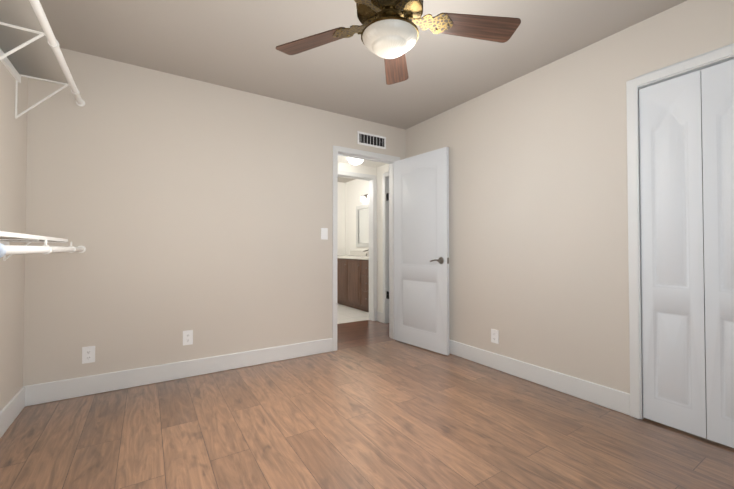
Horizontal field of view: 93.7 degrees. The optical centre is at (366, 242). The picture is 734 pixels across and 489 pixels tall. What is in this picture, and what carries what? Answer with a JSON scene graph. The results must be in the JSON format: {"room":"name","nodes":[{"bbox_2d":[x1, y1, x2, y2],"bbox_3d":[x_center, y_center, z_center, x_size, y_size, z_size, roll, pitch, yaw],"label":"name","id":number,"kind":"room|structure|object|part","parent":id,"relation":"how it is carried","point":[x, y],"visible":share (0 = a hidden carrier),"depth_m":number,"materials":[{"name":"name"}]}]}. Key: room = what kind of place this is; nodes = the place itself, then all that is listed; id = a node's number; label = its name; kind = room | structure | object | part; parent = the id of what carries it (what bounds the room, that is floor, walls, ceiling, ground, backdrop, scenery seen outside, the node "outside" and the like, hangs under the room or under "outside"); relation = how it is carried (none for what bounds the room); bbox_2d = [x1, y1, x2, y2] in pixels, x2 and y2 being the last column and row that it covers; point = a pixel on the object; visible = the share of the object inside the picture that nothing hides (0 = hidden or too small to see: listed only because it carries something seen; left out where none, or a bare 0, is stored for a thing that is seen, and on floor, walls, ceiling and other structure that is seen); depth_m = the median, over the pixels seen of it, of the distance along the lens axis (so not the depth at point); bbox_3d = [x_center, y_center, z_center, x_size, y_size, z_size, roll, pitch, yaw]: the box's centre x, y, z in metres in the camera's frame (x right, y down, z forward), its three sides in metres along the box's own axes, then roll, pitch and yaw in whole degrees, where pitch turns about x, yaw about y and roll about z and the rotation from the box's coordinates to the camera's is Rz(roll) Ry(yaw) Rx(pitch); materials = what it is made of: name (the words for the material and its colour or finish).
{"room":"empty bedroom","nodes":[
{"label":"empty bedroom","id":0,"kind":"room"},
{"bbox_2d":[0,60,27,410],"bbox_3d":[-1.250,-0.168,0.586,0.120,2.440,3.970,1,-1,-33],"label":"wall","id":1,"kind":"structure","parent":0,"point":[13,149],"depth_m":2.06,"materials":[{"name":"paint"}]},
{"bbox_2d":[0,385,27,437],"bbox_3d":[-1.225,0.986,0.652,0.023,0.135,3.855,1,-1,-33],"label":"baseboard","id":2,"kind":"structure","parent":1,"relation":"attached to","point":[9,413],"depth_m":2.07,"materials":[{"name":"white wood"}]},
{"bbox_2d":[0,0,84,118],"bbox_3d":[-1.096,-0.924,0.751,0.303,0.287,3.818,1,-1,-33],"label":"closet shelf","id":3,"kind":"object","parent":1,"relation":"attached to","point":[29,46],"visible":0.98,"depth_m":1.80,"materials":[{"name":"plastic"}]},
{"bbox_2d":[0,231,85,260],"bbox_3d":[-1.582,0.031,1.513,0.322,0.127,1.995,1,-1,-33],"label":"closet shelf","id":4,"kind":"object","parent":1,"relation":"attached to","point":[6,239],"visible":1,"depth_m":1.50,"materials":[{"name":"plastic"}]},
{"bbox_2d":[23,48,404,385],"bbox_3d":[-0.521,-0.121,3.480,4.470,2.440,0.120,1,-1,-33],"label":"wall","id":5,"kind":"structure","parent":0,"point":[175,206],"depth_m":2.74,"materials":[{"name":"paint"}]},
{"bbox_2d":[82,346,94,363],"bbox_3d":[-1.983,0.798,2.453,0.072,0.116,0.008,1,-1,-33],"label":"electrical outlet","id":6,"kind":"object","parent":5,"relation":"attached to","point":[88,354],"visible":1,"depth_m":2.45,"materials":[{"name":"white plastic"}]},
{"bbox_2d":[28,338,332,405],"bbox_3d":[-1.297,1.022,2.885,2.250,0.135,0.015,1,-1,-33],"label":"baseboard","id":7,"kind":"structure","parent":5,"relation":"attached to","point":[46,392],"depth_m":2.69,"materials":[{"name":"white wood"}]},
{"bbox_2d":[183,330,192,345],"bbox_3d":[-1.454,0.770,2.793,0.072,0.116,0.008,1,-1,-33],"label":"electrical outlet","id":8,"kind":"object","parent":5,"relation":"attached to","point":[187,337],"visible":1,"depth_m":2.79,"materials":[{"name":"white plastic"}]},
{"bbox_2d":[321,228,327,239],"bbox_3d":[-0.427,-0.091,3.462,0.072,0.116,0.012,1,-1,-33],"label":"light switch","id":9,"kind":"object","parent":5,"relation":"attached to","point":[324,233],"visible":1,"depth_m":3.46,"materials":[{"name":"white plastic"}]},
{"bbox_2d":[332,145,399,350],"bbox_3d":[-0.020,0.054,3.798,0.868,2.100,0.152,1,-1,-33],"label":"door frame","id":10,"kind":"structure","parent":5,"relation":"attached to","point":[336,149],"depth_m":3.72,"materials":[{"name":"white wood"}]},
{"bbox_2d":[394,147,449,355],"bbox_3d":[0.552,0.081,3.641,0.131,2.025,0.758,1,-1,-39],"label":"bedroom door","id":11,"kind":"structure","parent":10,"relation":"attached to","point":[421,250],"depth_m":3.58,"materials":[{"name":"white wood"}]},
{"bbox_2d":[357,131,385,148],"bbox_3d":[0.056,-1.128,3.790,0.371,0.137,0.011,1,-1,-33],"label":"air vent","id":12,"kind":"object","parent":5,"relation":"in","point":[371,140],"visible":1,"depth_m":3.79,"materials":[{"name":"white plastic"}]},
{"bbox_2d":[337,182,344,254],"bbox_3d":[-1.853,-0.072,6.486,3.230,2.440,0.120,1,-1,-33],"label":"wall","id":13,"kind":"structure","parent":0,"point":[341,223],"depth_m":7.26,"materials":[{"name":"paint"}]},
{"bbox_2d":[345,179,368,254],"bbox_3d":[0.137,-0.072,6.484,0.120,2.440,2.270,1,-1,-33],"label":"wall","id":14,"kind":"structure","parent":0,"point":[356,190],"depth_m":7.05,"materials":[{"name":"paint"}]},
{"bbox_2d":[356,204,368,246],"bbox_3d":[0.118,-0.329,6.381,0.031,0.815,1.210,1,-1,-33],"label":"bathroom mirror","id":15,"kind":"object","parent":14,"relation":"attached to","point":[362,225],"visible":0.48,"depth_m":6.70,"materials":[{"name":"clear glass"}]},
{"bbox_2d":[360,194,368,201],"bbox_3d":[0.073,-0.852,6.355,0.138,0.145,0.800,1,-1,-33],"label":"sconce","id":16,"kind":"object","parent":14,"relation":"attached to","point":[363,197],"visible":0.35,"depth_m":6.53,"materials":[{"name":"white glass"}]},
{"bbox_2d":[338,162,376,175],"bbox_3d":[-0.578,-0.103,4.607,3.350,2.440,0.120,1,-1,-33],"label":"wall","id":17,"kind":"structure","parent":0,"point":[349,167],"depth_m":4.84,"materials":[{"name":"paint"}]},
{"bbox_2d":[338,170,376,320],"bbox_3d":[-0.254,0.070,4.803,0.862,2.100,0.137,1,-1,-33],"label":"door frame","id":18,"kind":"structure","parent":17,"relation":"attached to","point":[371,271],"depth_m":4.97,"materials":[{"name":"white wood"}]},
{"bbox_2d":[338,156,385,166],"bbox_3d":[-0.676,-1.223,3.981,2.490,0.220,0.860,1,-1,-33],"label":"ceiling","id":19,"kind":"structure","parent":0,"point":[364,162],"depth_m":4.72,"materials":[{"name":"paint"}]},
{"bbox_2d":[347,157,362,164],"bbox_3d":[-0.149,-1.066,4.518,0.220,0.075,0.220,1,-1,-33],"label":"light","id":20,"kind":"object","parent":19,"relation":"attached to","point":[354,161],"visible":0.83,"depth_m":4.46,"materials":[{"name":"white glass"}]},
{"bbox_2d":[39,0,686,182],"bbox_3d":[-0.327,-1.396,3.198,4.470,0.100,7.340,1,-1,-33],"label":"ceiling","id":21,"kind":"structure","parent":0,"point":[232,44],"depth_m":2.37,"materials":[{"name":"paint"}]},
{"bbox_2d":[276,0,520,84],"bbox_3d":[0.111,-1.118,1.541,1.214,0.507,1.188,1,-1,-33],"label":"ceiling fan","id":22,"kind":"object","parent":21,"relation":"hanging from","point":[388,30],"visible":1,"depth_m":1.60,"materials":[{"name":"brown wood"}]},
{"bbox_3d":[-0.272,-1.029,1.760,0.410,0.006,0.144,0,11,26],"label":"blade","id":23,"kind":"part","parent":22,"relation":"part of","materials":[{"name":"brown wood"}]},
{"bbox_3d":[0.104,-1.132,1.575,0.310,0.477,0.307,1,-1,-33],"label":"motor","id":24,"kind":"part","parent":22,"relation":"part of","materials":[{"name":"gold metal"}]},
{"bbox_3d":[0.104,-0.907,1.572,0.254,0.086,0.254,1,-1,-33],"label":"lamp shade","id":25,"kind":"part","parent":22,"relation":"part of","materials":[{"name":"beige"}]},
{"label":"blade","id":26,"kind":"part","parent":22,"relation":"part of","materials":[{"name":"brown wood"}]},
{"label":"blade","id":27,"kind":"part","parent":22,"relation":"part of","materials":[{"name":"brown wood"}]},
{"bbox_2d":[0,303,733,488],"bbox_3d":[-0.327,1.144,3.156,4.470,0.100,7.340,1,-1,-33],"label":"floor","id":28,"kind":"structure","parent":0,"point":[393,414],"depth_m":1.93,"materials":[{"name":"laminate"}]},
{"bbox_2d":[337,255,344,304],"bbox_3d":[-0.235,0.646,6.396,0.589,1.000,0.460,1,-1,-33],"label":"base cabinet","id":29,"kind":"object","parent":28,"relation":"on","point":[340,258],"depth_m":6.24,"materials":[{"name":"brown wood"}]},
{"bbox_2d":[345,250,356,308],"bbox_3d":[0.013,0.640,6.009,0.589,1.000,0.460,1,-1,-33],"label":"base cabinet","id":30,"kind":"object","parent":28,"relation":"on","point":[353,279],"depth_m":5.96,"materials":[{"name":"brown wood"}]},
{"bbox_2d":[357,249,368,311],"bbox_3d":[0.243,0.634,5.649,0.589,1.000,0.394,1,-1,-33],"label":"base cabinet","id":31,"kind":"object","parent":28,"relation":"on","point":[362,256],"depth_m":5.64,"materials":[{"name":"brown wood"}]},
{"bbox_2d":[377,164,388,312],"bbox_3d":[0.675,-0.099,4.828,0.720,2.440,0.860,1,-1,-33],"label":"wall","id":32,"kind":"structure","parent":0,"point":[382,170],"depth_m":4.92,"materials":[{"name":"paint"}]},
{"bbox_2d":[377,311,382,322],"bbox_3d":[-0.625,1.039,3.977,2.372,0.137,0.860,1,-1,-33],"label":"baseboard","id":33,"kind":"structure","parent":32,"relation":"attached to","point":[379,316],"depth_m":4.88,"materials":[{"name":"white wood"}]},
{"bbox_2d":[383,172,388,322],"bbox_3d":[0.465,0.091,4.598,0.122,2.052,0.589,1,-1,-33],"label":"door frame","id":34,"kind":"structure","parent":32,"relation":"attached to","point":[387,242],"depth_m":4.82,"materials":[{"name":"white wood"}]},
{"bbox_2d":[386,193,388,298],"bbox_3d":[0.434,0.097,4.580,0.046,2.020,0.563,1,-1,-33],"label":"door hinges","id":35,"kind":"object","parent":32,"relation":"in","point":[387,199],"depth_m":4.78,"materials":[{"name":"black metal"}]},
{"bbox_2d":[405,0,733,393],"bbox_3d":[1.541,-0.138,2.444,0.120,2.440,3.850,1,-1,-33],"label":"wall","id":36,"kind":"structure","parent":0,"point":[538,235],"depth_m":2.55,"materials":[{"name":"paint"}]},
{"bbox_2d":[491,329,498,343],"bbox_3d":[1.108,0.811,2.986,0.008,0.116,0.072,1,-1,-33],"label":"electrical outlet","id":37,"kind":"object","parent":36,"relation":"attached to","point":[494,336],"visible":1,"depth_m":2.98,"materials":[{"name":"white plastic"}]},
{"bbox_2d":[449,339,629,415],"bbox_3d":[1.041,1.025,3.075,0.032,0.135,2.216,1,-1,-33],"label":"baseboard","id":38,"kind":"structure","parent":36,"relation":"attached to","point":[595,393],"depth_m":2.57,"materials":[{"name":"white wood"}]},
{"bbox_2d":[639,70,706,438],"bbox_3d":[1.773,0.057,2.006,0.030,2.012,0.281,1,-1,-33],"label":"bifold door","id":39,"kind":"structure","parent":36,"relation":"in","point":[672,273],"depth_m":1.99,"materials":[{"name":"white wood"}]},
{"bbox_2d":[626,43,733,418],"bbox_3d":[2.036,0.044,1.669,0.122,2.052,1.164,1,-1,-33],"label":"door frame","id":40,"kind":"structure","parent":36,"relation":"attached to","point":[638,130],"depth_m":2.11,"materials":[{"name":"white wood"}]},
{"bbox_2d":[701,60,733,447],"bbox_3d":[1.911,0.053,1.757,0.067,2.012,0.281,1,-1,-33],"label":"bifold door","id":41,"kind":"structure","parent":36,"relation":"in","point":[717,87],"depth_m":1.83,"materials":[{"name":"white wood"}]}
]}

